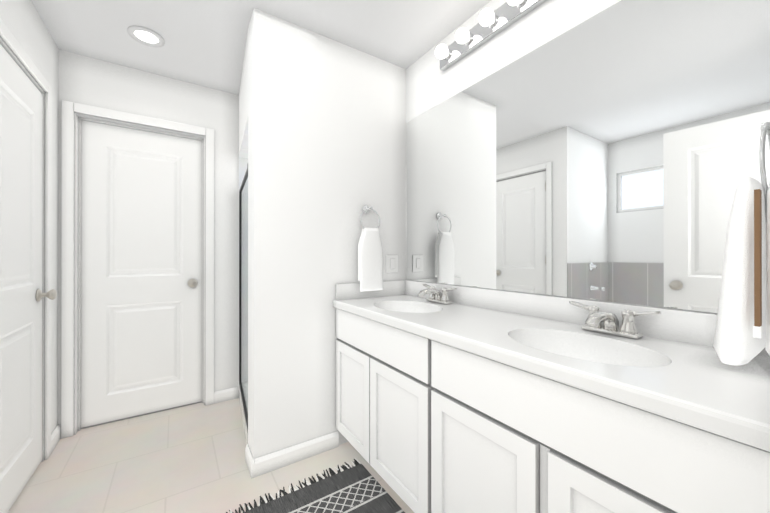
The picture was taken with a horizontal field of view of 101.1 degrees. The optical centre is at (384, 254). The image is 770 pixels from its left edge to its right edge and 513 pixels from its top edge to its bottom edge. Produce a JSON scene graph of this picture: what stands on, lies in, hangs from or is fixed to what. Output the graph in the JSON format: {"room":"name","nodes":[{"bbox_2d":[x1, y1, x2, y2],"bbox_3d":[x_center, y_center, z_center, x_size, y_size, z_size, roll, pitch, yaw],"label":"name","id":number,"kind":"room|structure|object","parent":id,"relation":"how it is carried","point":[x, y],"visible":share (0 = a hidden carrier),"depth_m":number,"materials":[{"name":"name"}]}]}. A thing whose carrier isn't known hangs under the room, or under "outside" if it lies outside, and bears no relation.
{"room":"bathroom","nodes":[
{"label":"bathroom","id":0,"kind":"room"},
{"bbox_2d":[0,0,58,432],"bbox_3d":[-1.801,-0.066,1.516,0.110,2.430,1.030,0,0,-33],"label":"wall","id":1,"kind":"structure","parent":0,"point":[23,22],"depth_m":1.87,"materials":[{"name":"paint"}]},
{"bbox_2d":[0,18,51,461],"bbox_3d":[-1.751,0.093,1.455,0.126,2.113,0.798,0,0,-33],"label":"door frame","id":2,"kind":"structure","parent":1,"relation":"attached to","point":[12,47],"depth_m":1.77,"materials":[{"name":"paint"}]},
{"bbox_2d":[0,44,56,512],"bbox_3d":[-1.698,0.128,1.485,0.106,2.020,0.668,0,0,-33],"label":"door","id":3,"kind":"structure","parent":1,"relation":"in","point":[21,168],"depth_m":1.50,"materials":[{"name":"paint"}]},
{"bbox_2d":[58,50,238,423],"bbox_3d":[-1.307,-0.064,2.527,2.049,2.430,0.110,0,0,-33],"label":"wall","id":4,"kind":"structure","parent":0,"point":[85,80],"depth_m":2.42,"materials":[{"name":"paint"}]},
{"bbox_2d":[61,100,213,438],"bbox_3d":[-1.701,0.094,2.256,0.844,2.113,0.126,0,0,-33],"label":"door frame","id":5,"kind":"structure","parent":4,"relation":"attached to","point":[73,114],"depth_m":2.06,"materials":[{"name":"paint"}]},
{"bbox_2d":[81,120,201,428],"bbox_3d":[-1.698,0.135,2.252,0.706,2.031,0.106,0,0,-33],"label":"door","id":6,"kind":"structure","parent":4,"relation":"in","point":[141,272],"depth_m":2.25,"materials":[{"name":"paint"}]},
{"bbox_2d":[8,398,413,512],"bbox_3d":[-0.403,1.198,0.428,3.074,0.100,4.604,0,0,-33],"label":"floor","id":7,"kind":"structure","parent":0,"point":[188,459],"depth_m":1.69,"materials":[{"name":"tile"}]},
{"bbox_2d":[226,458,404,512],"bbox_3d":[-0.068,1.143,1.039,0.660,0.009,1.353,0,0,-33],"label":"rug","id":8,"kind":"object","parent":7,"relation":"on","point":[356,487],"visible":1,"depth_m":1.48,"materials":[{"name":"grey fabric"}]},
{"bbox_2d":[333,280,769,512],"bbox_3d":[0.385,0.663,1.325,0.545,0.973,1.700,0,0,-33],"label":"bathroom vanity","id":9,"kind":"object","parent":7,"relation":"on","point":[473,400],"visible":1,"depth_m":0.93,"materials":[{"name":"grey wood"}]},
{"bbox_2d":[417,284,456,303],"bbox_3d":[0.258,0.225,1.764,0.170,0.094,0.266,0,0,-33],"label":"faucet","id":10,"kind":"object","parent":9,"relation":"on","point":[436,296],"visible":1,"depth_m":1.74,"materials":[{"name":"silver metal"}]},
{"bbox_2d":[569,301,660,338],"bbox_3d":[0.727,0.224,1.055,0.170,0.094,0.266,0,0,-33],"label":"faucet","id":11,"kind":"object","parent":9,"relation":"on","point":[596,318],"visible":1,"depth_m":1.04,"materials":[{"name":"silver metal"}]},
{"bbox_2d":[239,8,274,457],"bbox_3d":[-0.883,-0.064,2.125,0.193,2.430,1.027,0,0,-33],"label":"wall","id":12,"kind":"structure","parent":0,"point":[257,84],"depth_m":1.68,"materials":[{"name":"paint"}]},
{"bbox_2d":[238,119,247,386],"bbox_3d":[-0.909,-0.064,2.164,0.190,2.430,0.900,0,0,-33],"label":"shower wall tile","id":13,"kind":"structure","parent":12,"relation":"attached to","point":[243,158],"depth_m":1.82,"materials":[{"name":"white tile"}]},
{"bbox_2d":[239,382,247,444],"bbox_3d":[-0.587,1.091,2.385,0.973,0.120,0.889,0,0,-33],"label":"sill","id":14,"kind":"structure","parent":12,"relation":"attached to","point":[245,390],"depth_m":2.22,"materials":[{"name":"stone"}]},
{"bbox_2d":[239,164,247,430],"bbox_3d":[-0.962,0.258,2.159,0.025,1.541,0.854,0,0,-28],"label":"shower door","id":15,"kind":"structure","parent":14,"relation":"on","point":[240,266],"depth_m":2.52,"materials":[{"name":"grey metal"}]},
{"bbox_2d":[31,0,490,94],"bbox_3d":[-0.403,-1.332,0.433,3.074,0.100,4.604,0,0,-33],"label":"ceiling","id":16,"kind":"structure","parent":0,"point":[205,43],"depth_m":1.79,"materials":[{"name":"paint"}]},
{"bbox_2d":[127,26,164,46],"bbox_3d":[-1.397,-1.275,1.855,0.176,0.010,0.176,0,0,-33],"label":"recessed light","id":17,"kind":"object","parent":16,"relation":"in","point":[145,36],"visible":0.98,"depth_m":1.86,"materials":[{"name":"paint"}]},
{"bbox_2d":[275,17,405,450],"bbox_3d":[-0.251,-0.065,1.999,0.869,2.430,0.120,0,0,-33],"label":"wall","id":18,"kind":"structure","parent":0,"point":[325,116],"depth_m":1.85,"materials":[{"name":"paint"}]},
{"bbox_2d":[51,387,338,478],"bbox_3d":[-1.508,1.105,1.634,2.340,0.090,1.154,0,0,-33],"label":"baseboard","id":19,"kind":"structure","parent":18,"relation":"attached to","point":[267,463],"depth_m":1.77,"materials":[{"name":"paint"}]},
{"bbox_2d":[358,205,382,291],"bbox_3d":[-0.097,-0.043,1.973,0.160,0.536,0.086,0,0,-33],"label":"towel ring","id":20,"kind":"object","parent":18,"relation":"attached to","point":[370,262],"visible":1,"depth_m":1.93,"materials":[{"name":"white fabric"}]},
{"bbox_2d":[386,255,397,272],"bbox_3d":[0.049,0.064,2.120,0.097,0.118,0.008,0,0,-33],"label":"switch plate","id":21,"kind":"object","parent":18,"relation":"attached to","point":[391,263],"visible":1,"depth_m":2.12,"materials":[{"name":"paint"}]},
{"bbox_2d":[406,0,769,313],"bbox_3d":[0.831,-0.066,1.246,0.116,2.430,4.604,0,0,-33],"label":"mirror","id":22,"kind":"object","parent":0,"point":[610,154],"depth_m":1.20,"materials":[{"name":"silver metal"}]},
{"bbox_3d":[-0.074,-0.068,-0.068,2.854,2.430,0.110,0,0,-33],"label":"wall","id":23,"kind":"structure","parent":0,"visible":0},
{"bbox_2d":[440,0,546,70],"bbox_3d":[0.580,-1.139,1.491,0.043,0.104,0.914,0,0,-33],"label":"vanity light bar","id":24,"kind":"object","parent":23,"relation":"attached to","point":[506,14],"visible":0.69,"depth_m":1.58,"materials":[{"name":"silver metal"}]},
{"bbox_2d":[435,44,447,58],"bbox_3d":[0.318,-1.138,1.780,0.072,0.072,0.072,0,0,15],"label":"bulb","id":25,"kind":"object","parent":24,"relation":"attached to","point":[441,51],"depth_m":1.76,"materials":[{"name":"white glass"}]},
{"bbox_2d":[455,28,468,43],"bbox_3d":[0.403,-1.138,1.651,0.072,0.072,0.072,0,0,15],"label":"bulb","id":26,"kind":"object","parent":24,"relation":"attached to","point":[462,35],"depth_m":1.63,"materials":[{"name":"white glass"}]},
{"bbox_2d":[479,8,493,26],"bbox_3d":[0.488,-1.138,1.523,0.072,0.072,0.072,0,0,15],"label":"bulb","id":27,"kind":"object","parent":24,"relation":"attached to","point":[486,16],"depth_m":1.50,"materials":[{"name":"white glass"}]},
{"bbox_2d":[507,0,521,5],"bbox_3d":[0.573,-1.139,1.395,0.072,0.072,0.072,0,0,15],"label":"bulb","id":28,"kind":"object","parent":24,"relation":"attached to","point":[511,2],"depth_m":1.39,"materials":[{"name":"white glass"}]},
{"bbox_2d":[713,122,769,365],"bbox_3d":[0.911,-0.041,0.753,0.230,0.593,0.166,0,0,-33],"label":"towel ring","id":29,"kind":"object","parent":23,"relation":"attached to","point":[742,334],"visible":1,"depth_m":0.72,"materials":[{"name":"white fabric"}]}
]}

